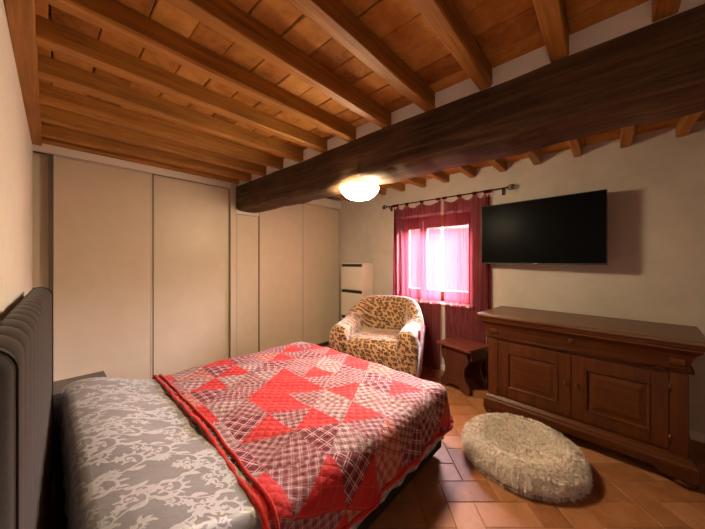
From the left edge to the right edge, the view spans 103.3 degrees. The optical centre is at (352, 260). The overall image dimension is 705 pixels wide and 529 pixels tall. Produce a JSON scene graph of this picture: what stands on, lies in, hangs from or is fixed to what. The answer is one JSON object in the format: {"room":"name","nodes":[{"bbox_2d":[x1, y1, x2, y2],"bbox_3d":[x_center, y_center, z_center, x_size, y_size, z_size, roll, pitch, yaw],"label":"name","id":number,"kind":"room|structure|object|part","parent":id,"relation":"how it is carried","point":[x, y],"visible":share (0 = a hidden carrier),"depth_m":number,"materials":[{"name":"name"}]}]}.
{"room":"bedroom","nodes":[
{"label":"bedroom","id":0,"kind":"room"},
{"bbox_2d":[0,0,32,321],"bbox_3d":[-0.818,0.130,0.406,6.350,2.760,0.250,0,0,43],"label":"wall","id":1,"kind":"structure","parent":0,"point":[16,153],"depth_m":1.31,"materials":[{"name":"white paint"}]},
{"bbox_2d":[4,0,41,145],"bbox_3d":[-0.623,-1.049,0.468,5.730,0.098,0.078,0,0,42],"label":"wall plate","id":2,"kind":"object","parent":1,"relation":"attached to","point":[21,14],"visible":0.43,"depth_m":1.35,"materials":[{"name":"brown wood"}]},
{"bbox_2d":[35,0,704,198],"bbox_3d":[0.586,-1.144,1.935,6.350,0.092,4.275,0,0,42],"label":"ceiling","id":3,"kind":"structure","parent":0,"point":[505,31],"depth_m":1.42,"materials":[{"name":"wood"}]},
{"bbox_2d":[48,345,704,528],"bbox_3d":[0.569,1.503,1.847,6.695,0.007,4.564,0,0,42],"label":"floor","id":4,"kind":"structure","parent":0,"point":[449,492],"depth_m":1.76,"materials":[{"name":"tile"}]},
{"bbox_2d":[53,371,106,470],"bbox_3d":[-2.107,1.214,2.118,0.330,0.572,0.406,0,0,42],"label":"nightstand","id":5,"kind":"object","parent":4,"relation":"on","point":[58,386],"visible":0.09,"depth_m":1.95,"materials":[{"name":"grey"}]},
{"bbox_2d":[32,143,235,381],"bbox_3d":[-2.283,0.233,3.160,0.344,2.535,1.805,0,0,42],"label":"wardrobe","id":6,"kind":"object","parent":4,"relation":"on","point":[137,261],"visible":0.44,"depth_m":2.91,"materials":[{"name":"beige wood"}]},
{"bbox_3d":[-2.764,0.240,2.487,0.018,2.348,0.126,0,0,43],"label":"door","id":7,"kind":"part","parent":6,"relation":"part of","materials":[{"name":"beige wood"}]},
{"bbox_3d":[-2.431,0.240,2.769,0.026,2.380,0.734,0,0,43],"label":"door frame","id":8,"kind":"part","parent":6,"relation":"part of","materials":[{"name":"beige wood"}]},
{"bbox_3d":[-2.431,0.240,2.769,0.018,2.352,0.706,0,0,43],"label":"door","id":9,"kind":"part","parent":6,"relation":"part of","materials":[{"name":"beige wood"}]},
{"bbox_3d":[-2.169,-0.993,3.055,0.034,0.075,1.805,0,0,43],"label":"frame","id":10,"kind":"part","parent":6,"relation":"part of","materials":[{"name":"beige wood"}]},
{"bbox_2d":[42,137,238,183],"bbox_3d":[-2.110,-1.078,3.071,0.056,0.103,1.748,0,0,42],"label":"joist","id":11,"kind":"object","parent":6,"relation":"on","point":[45,140],"visible":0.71,"depth_m":2.87,"materials":[{"name":"brown wood"}]},
{"bbox_3d":[-1.920,0.240,3.378,0.018,2.352,0.799,0,0,43],"label":"door","id":12,"kind":"part","parent":6,"relation":"part of","materials":[{"name":"beige wood"}]},
{"bbox_3d":[-1.920,0.240,3.378,0.026,2.380,0.827,0,0,43],"label":"door frame","id":13,"kind":"part","parent":6,"relation":"part of","materials":[{"name":"beige wood"}]},
{"bbox_3d":[-1.683,0.233,3.785,0.304,2.535,0.072,0,0,43],"label":"panel","id":14,"kind":"part","parent":6,"relation":"part of","materials":[{"name":"beige wood"}]},
{"bbox_2d":[0,287,440,528],"bbox_3d":[-0.670,0.834,1.934,1.880,1.332,2.214,0,0,42],"label":"bed","id":15,"kind":"object","parent":4,"relation":"on","point":[26,333],"visible":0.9,"depth_m":0.84,"materials":[{"name":"fabric"}]},
{"bbox_3d":[-1.365,0.811,1.174,1.883,1.278,0.098,0,0,44],"label":"headboard","id":16,"kind":"part","parent":15,"relation":"part of","materials":[{"name":"grey fabric"}]},
{"bbox_2d":[59,377,444,528],"bbox_3d":[-0.623,1.108,2.027,1.823,0.586,2.060,0,0,42],"label":"mattress","id":17,"kind":"object","parent":15,"relation":"on","point":[133,458],"visible":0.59,"depth_m":1.19,"materials":[{"name":"grey fabric"}]},
{"bbox_2d":[152,341,453,528],"bbox_3d":[-0.435,1.103,2.239,1.996,0.381,1.676,0,0,42],"label":"quilt","id":18,"kind":"object","parent":17,"relation":"on","point":[316,435],"visible":0.98,"depth_m":1.66,"materials":[{"name":"red fabric"}]},
{"bbox_2d":[236,198,340,356],"bbox_3d":[-1.008,0.200,4.552,0.344,2.600,1.970,0,0,42],"label":"wardrobe","id":19,"kind":"object","parent":4,"relation":"on","point":[287,257],"visible":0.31,"depth_m":4.30,"materials":[{"name":"beige wood"}]},
{"bbox_3d":[-1.553,0.435,3.728,0.032,2.130,0.015,0,0,43],"label":"panel","id":20,"kind":"part","parent":19,"relation":"part of","materials":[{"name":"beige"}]},
{"bbox_3d":[-1.446,0.403,3.856,0.018,2.055,0.308,0,0,43],"label":"door","id":21,"kind":"part","parent":19,"relation":"part of","materials":[{"name":"beige wood"}]},
{"bbox_3d":[-1.070,0.240,4.254,0.018,2.356,0.739,0,0,43],"label":"door","id":22,"kind":"part","parent":19,"relation":"part of","materials":[{"name":"beige wood"}]},
{"bbox_3d":[-0.900,-0.865,4.454,0.054,0.470,1.968,0,0,43],"label":"frame","id":23,"kind":"part","parent":19,"relation":"part of","materials":[{"name":"beige wood"}]},
{"bbox_3d":[-1.070,0.240,4.254,0.026,2.380,0.763,0,0,43],"label":"door frame","id":24,"kind":"part","parent":19,"relation":"part of","materials":[{"name":"beige wood"}]},
{"bbox_3d":[-0.547,0.240,4.869,0.018,2.348,0.818,0,0,43],"label":"door","id":25,"kind":"part","parent":19,"relation":"part of","materials":[{"name":"beige wood"}]},
{"bbox_3d":[-0.547,0.240,4.869,0.026,2.380,0.850,0,0,43],"label":"door frame","id":26,"kind":"part","parent":19,"relation":"part of","materials":[{"name":"beige wood"}]},
{"bbox_2d":[341,263,372,319],"bbox_3d":[0.073,0.767,4.683,0.480,1.465,0.285,0,0,42],"label":"cabinet","id":27,"kind":"object","parent":4,"relation":"on","point":[356,278],"visible":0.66,"depth_m":4.56,"materials":[{"name":"beige laminate"}]},
{"bbox_3d":[-0.016,0.712,4.586,0.468,0.373,0.020,0,0,43],"label":"door","id":28,"kind":"part","parent":27,"relation":"part of","materials":[{"name":"beige laminate"}]},
{"bbox_3d":[-0.016,0.281,4.586,0.468,0.373,0.020,0,0,43],"label":"door","id":29,"kind":"part","parent":27,"relation":"part of","materials":[{"name":"beige laminate"}]},
{"bbox_2d":[329,295,425,377],"bbox_3d":[0.378,0.997,3.672,1.118,1.007,0.934,0,0,23],"label":"armchair","id":30,"kind":"object","parent":4,"relation":"on","point":[388,331],"visible":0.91,"depth_m":3.44,"materials":[{"name":"beige"}]},
{"bbox_3d":[-0.079,1.036,3.699,0.262,0.808,0.635,0,0,23],"label":"armrest","id":31,"kind":"part","parent":30,"relation":"part of","materials":[{"name":"fabric"}]},
{"bbox_3d":[0.231,1.208,3.323,0.940,0.485,0.132,0,0,23],"label":"panel","id":32,"kind":"part","parent":30,"relation":"part of","materials":[{"name":"fabric"}]},
{"bbox_3d":[0.344,1.055,3.597,0.670,0.290,0.660,0,0,23],"label":"seat","id":33,"kind":"part","parent":30,"relation":"part of","materials":[{"name":"fabric"}]},
{"bbox_3d":[0.482,0.965,3.929,1.073,0.950,0.384,0,0,23],"label":"backrest","id":34,"kind":"part","parent":30,"relation":"part of","materials":[{"name":"fabric"}]},
{"bbox_3d":[0.716,1.037,3.370,0.262,0.806,0.635,0,0,23],"label":"armrest","id":35,"kind":"part","parent":30,"relation":"part of","materials":[{"name":"fabric"}]},
{"bbox_2d":[436,336,488,395],"bbox_3d":[1.323,1.240,3.338,0.410,0.520,0.470,0,0,-32],"label":"stool","id":36,"kind":"object","parent":4,"relation":"on","point":[463,358],"visible":0.96,"depth_m":3.27,"materials":[{"name":"brown wood"}]},
{"bbox_3d":[1.196,1.255,3.258,0.030,0.490,0.400,0,0,-33],"label":"leg","id":37,"kind":"part","parent":36,"relation":"part of","materials":[{"name":"brown wood"}]},
{"bbox_3d":[1.323,0.995,3.338,0.410,0.030,0.470,0,0,-33],"label":"seat","id":38,"kind":"part","parent":36,"relation":"part of","materials":[{"name":"brown wood"}]},
{"bbox_3d":[1.449,1.255,3.419,0.030,0.490,0.400,0,0,-33],"label":"leg","id":39,"kind":"part","parent":36,"relation":"part of","materials":[{"name":"brown wood"}]},
{"bbox_2d":[461,412,593,503],"bbox_3d":[1.278,1.408,2.127,0.865,0.177,0.858,0,0,42],"label":"pouf","id":40,"kind":"object","parent":4,"relation":"on","point":[527,455],"visible":1,"depth_m":1.98,"materials":[{"name":"fur"}]},
{"bbox_2d":[477,306,704,489],"bbox_3d":[1.974,1.008,2.481,0.675,0.985,1.440,0,0,-43],"label":"sideboard","id":41,"kind":"object","parent":4,"relation":"on","point":[619,385],"visible":1,"depth_m":2.16,"materials":[{"name":"brown wood"}]},
{"bbox_3d":[1.603,1.030,2.498,0.017,0.340,0.390,0,0,-43],"label":"raised panel","id":42,"kind":"part","parent":41,"relation":"part of","materials":[{"name":"brown wood"}]},
{"bbox_3d":[1.607,1.030,2.501,0.016,0.510,0.560,0,0,-44],"label":"door","id":43,"kind":"part","parent":41,"relation":"part of","materials":[{"name":"brown wood"}]},
{"bbox_3d":[1.971,0.736,2.479,0.549,0.026,1.321,0,0,-44],"label":"rope moulding","id":44,"kind":"part","parent":41,"relation":"part of","materials":[{"name":"brown wood"}]},
{"bbox_3d":[1.972,1.360,2.480,0.578,0.110,1.346,0,0,-44],"label":"plinth moulding","id":45,"kind":"part","parent":41,"relation":"part of","materials":[{"name":"brown wood"}]},
{"bbox_3d":[1.982,1.030,2.099,0.017,0.340,0.358,0,0,-43],"label":"raised panel","id":46,"kind":"part","parent":41,"relation":"part of","materials":[{"name":"brown wood"}]},
{"bbox_3d":[1.985,1.030,2.102,0.016,0.510,0.528,0,0,-44],"label":"door","id":47,"kind":"part","parent":41,"relation":"part of","materials":[{"name":"brown wood"}]},
{"bbox_2d":[238,0,704,185],"bbox_3d":[0.636,-1.030,1.841,5.750,0.180,0.145,0,0,42],"label":"wall","id":48,"kind":"structure","parent":0,"point":[640,16],"depth_m":1.48,"materials":[{"name":"white paint"}]},
{"bbox_2d":[40,122,251,181],"bbox_3d":[-1.878,-1.049,2.857,0.081,0.110,1.755,0,0,42],"label":"joist","id":49,"kind":"object","parent":48,"relation":"attached to","point":[48,130],"visible":0.87,"depth_m":2.62,"materials":[{"name":"brown wood"}]},
{"bbox_2d":[40,104,266,175],"bbox_3d":[-1.621,-1.049,2.622,0.081,0.110,1.755,0,0,42],"label":"joist","id":50,"kind":"object","parent":48,"relation":"attached to","point":[48,114],"visible":0.89,"depth_m":2.37,"materials":[{"name":"brown wood"}]},
{"bbox_2d":[38,82,282,168],"bbox_3d":[-1.364,-1.049,2.385,0.081,0.110,1.755,0,0,42],"label":"joist","id":51,"kind":"object","parent":48,"relation":"attached to","point":[50,95],"visible":1,"depth_m":2.11,"materials":[{"name":"brown wood"}]},
{"bbox_2d":[37,53,302,161],"bbox_3d":[-1.106,-1.049,2.150,0.081,0.110,1.755,0,0,42],"label":"joist","id":52,"kind":"object","parent":48,"relation":"attached to","point":[51,70],"visible":0.99,"depth_m":1.86,"materials":[{"name":"brown wood"}]},
{"bbox_2d":[35,14,326,152],"bbox_3d":[-0.850,-1.049,1.915,0.081,0.110,1.755,0,0,42],"label":"joist","id":53,"kind":"object","parent":48,"relation":"attached to","point":[51,35],"visible":0.98,"depth_m":1.59,"materials":[{"name":"brown wood"}]},
{"bbox_2d":[41,0,355,141],"bbox_3d":[-0.592,-1.049,1.679,0.082,0.110,1.755,0,0,42],"label":"joist","id":54,"kind":"object","parent":48,"relation":"attached to","point":[113,16],"visible":0.99,"depth_m":1.41,"materials":[{"name":"brown wood"}]},
{"bbox_2d":[164,0,390,127],"bbox_3d":[-0.336,-1.049,1.443,0.081,0.110,1.755,0,0,42],"label":"joist","id":55,"kind":"object","parent":48,"relation":"attached to","point":[222,16],"visible":0.98,"depth_m":1.37,"materials":[{"name":"brown wood"}]},
{"bbox_2d":[286,0,434,111],"bbox_3d":[-0.078,-1.049,1.207,0.081,0.110,1.755,0,0,42],"label":"joist","id":56,"kind":"object","parent":48,"relation":"attached to","point":[333,17],"visible":0.98,"depth_m":1.33,"materials":[{"name":"brown wood"}]},
{"bbox_2d":[411,0,491,89],"bbox_3d":[0.179,-1.049,0.972,0.081,0.110,1.755,0,0,42],"label":"joist","id":57,"kind":"object","parent":48,"relation":"attached to","point":[442,16],"visible":1,"depth_m":1.28,"materials":[{"name":"brown wood"}]},
{"bbox_2d":[236,4,704,212],"bbox_3d":[0.684,-0.817,1.892,5.728,0.347,0.347,0,0,42],"label":"ceiling beam","id":58,"kind":"structure","parent":48,"relation":"attached to","point":[655,72],"depth_m":1.47,"materials":[{"name":"brown wood"}]},
{"bbox_2d":[339,183,378,200],"bbox_3d":[0.066,-0.604,2.465,0.351,0.135,0.347,0,0,42],"label":"ceiling lamp","id":59,"kind":"object","parent":58,"relation":"attached to","point":[352,191],"visible":1,"depth_m":2.36,"materials":[{"name":"beige glass"}]},
{"bbox_2d":[532,0,568,62],"bbox_3d":[0.436,-1.049,0.737,0.080,0.110,1.755,0,0,42],"label":"joist","id":60,"kind":"object","parent":48,"relation":"attached to","point":[551,16],"visible":1,"depth_m":1.20,"materials":[{"name":"brown wood"}]},
{"bbox_2d":[652,0,680,21],"bbox_3d":[0.693,-1.049,0.501,0.081,0.110,1.755,0,0,42],"label":"joist","id":61,"kind":"object","parent":48,"relation":"attached to","point":[661,9],"visible":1,"depth_m":1.11,"materials":[{"name":"brown wood"}]},
{"bbox_2d":[331,120,704,433],"bbox_3d":[1.890,0.130,3.476,6.110,2.760,0.360,0,0,42],"label":"wall","id":62,"kind":"structure","parent":0,"point":[654,271],"depth_m":2.66,"materials":[{"name":"beige paint"}]},
{"bbox_2d":[334,195,353,200],"bbox_3d":[-0.552,-1.112,4.358,0.081,0.105,1.640,0,0,42],"label":"joist","id":63,"kind":"object","parent":62,"relation":"attached to","point":[343,197],"visible":0.13,"depth_m":4.75,"materials":[{"name":"brown wood"}]},
{"bbox_2d":[377,186,385,194],"bbox_3d":[-0.040,-1.111,3.888,0.080,0.105,1.640,0,0,42],"label":"joist","id":64,"kind":"object","parent":62,"relation":"attached to","point":[382,191],"visible":0.09,"depth_m":4.39,"materials":[{"name":"brown wood"}]},
{"bbox_2d":[382,182,404,191],"bbox_3d":[0.216,-1.112,3.654,0.081,0.105,1.640,0,0,42],"label":"joist","id":65,"kind":"object","parent":62,"relation":"attached to","point":[398,186],"visible":0.23,"depth_m":4.10,"materials":[{"name":"brown wood"}]},
{"bbox_2d":[404,177,425,187],"bbox_3d":[0.472,-1.111,3.420,0.082,0.105,1.640,0,0,42],"label":"joist","id":66,"kind":"object","parent":62,"relation":"attached to","point":[418,181],"visible":0.23,"depth_m":3.86,"materials":[{"name":"brown wood"}]},
{"bbox_2d":[428,171,448,182],"bbox_3d":[0.728,-1.111,3.185,0.080,0.105,1.640,0,0,42],"label":"joist","id":67,"kind":"object","parent":62,"relation":"attached to","point":[441,176],"visible":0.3,"depth_m":3.61,"materials":[{"name":"brown wood"}]},
{"bbox_2d":[441,215,443,300],"bbox_3d":[1.244,-0.040,4.111,1.120,1.260,0.117,0,0,42],"label":"window","id":68,"kind":"structure","parent":62,"relation":"in","point":[442,216],"depth_m":4.03,"materials":[{"name":"brown wood"}]},
{"bbox_2d":[419,300,468,307],"bbox_3d":[1.154,0.587,4.012,1.220,0.030,0.245,0,0,42],"label":"windowsill","id":69,"kind":"object","parent":62,"relation":"attached to","point":[442,302],"visible":0.24,"depth_m":3.78,"materials":[{"name":"beige"}]},
{"bbox_2d":[382,184,515,210],"bbox_3d":[1.183,-0.834,3.830,1.873,0.104,0.074,0,0,42],"label":"curtain rod","id":70,"kind":"object","parent":62,"relation":"attached to","point":[512,185],"visible":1,"depth_m":3.55,"materials":[{"name":"black metal"}]},
{"bbox_2d":[392,197,440,369],"bbox_3d":[0.911,0.308,4.054,0.780,2.345,0.090,0,0,42],"label":"curtain","id":71,"kind":"object","parent":70,"relation":"hanging from","point":[417,230],"visible":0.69,"depth_m":3.94,"materials":[{"name":"fabric"}]},
{"bbox_2d":[442,189,491,381],"bbox_3d":[1.453,0.303,3.568,0.619,2.335,0.105,0,0,42],"label":"curtain","id":72,"kind":"object","parent":70,"relation":"hanging from","point":[467,281],"visible":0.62,"depth_m":3.57,"materials":[{"name":"fabric"}]},
{"bbox_2d":[455,165,475,177],"bbox_3d":[0.983,-1.111,2.951,0.081,0.105,1.640,0,0,42],"label":"joist","id":73,"kind":"object","parent":62,"relation":"attached to","point":[468,170],"visible":0.25,"depth_m":3.37,"materials":[{"name":"brown wood"}]},
{"bbox_2d":[487,158,505,171],"bbox_3d":[1.240,-1.112,2.716,0.080,0.105,1.640,0,0,42],"label":"joist","id":74,"kind":"object","parent":62,"relation":"attached to","point":[499,164],"visible":0.24,"depth_m":3.13,"materials":[{"name":"brown wood"}]},
{"bbox_2d":[525,150,541,164],"bbox_3d":[1.495,-1.111,2.482,0.080,0.105,1.640,0,0,42],"label":"joist","id":75,"kind":"object","parent":62,"relation":"attached to","point":[535,156],"visible":0.23,"depth_m":2.90,"materials":[{"name":"brown wood"}]},
{"bbox_2d":[481,189,607,264],"bbox_3d":[1.998,-0.308,3.006,0.198,0.690,1.125,0,0,-42],"label":"television","id":76,"kind":"object","parent":62,"relation":"attached to","point":[570,229],"visible":1,"depth_m":2.85,"materials":[{"name":"black plastic"}]},
{"bbox_2d":[428,364,704,442],"bbox_3d":[1.916,1.462,3.201,5.700,0.075,0.012,0,0,42],"label":"baseboard","id":77,"kind":"structure","parent":62,"relation":"attached to","point":[694,435],"depth_m":2.33,"materials":[{"name":"beige"}]},
{"bbox_2d":[568,138,582,156],"bbox_3d":[1.751,-1.112,2.248,0.082,0.105,1.640,0,0,42],"label":"joist","id":78,"kind":"object","parent":62,"relation":"attached to","point":[576,147],"visible":0.29,"depth_m":2.63,"materials":[{"name":"brown wood"}]},
{"bbox_2d":[620,126,634,147],"bbox_3d":[2.007,-1.111,2.013,0.082,0.105,1.640,0,0,42],"label":"joist","id":79,"kind":"object","parent":62,"relation":"attached to","point":[626,135],"visible":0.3,"depth_m":2.40,"materials":[{"name":"brown wood"}]},
{"bbox_2d":[675,111,702,137],"bbox_3d":[2.262,-1.111,1.779,0.081,0.105,1.640,0,0,42],"label":"joist","id":80,"kind":"object","parent":62,"relation":"attached to","point":[684,125],"visible":0.54,"depth_m":2.20,"materials":[{"name":"brown wood"}]}
]}

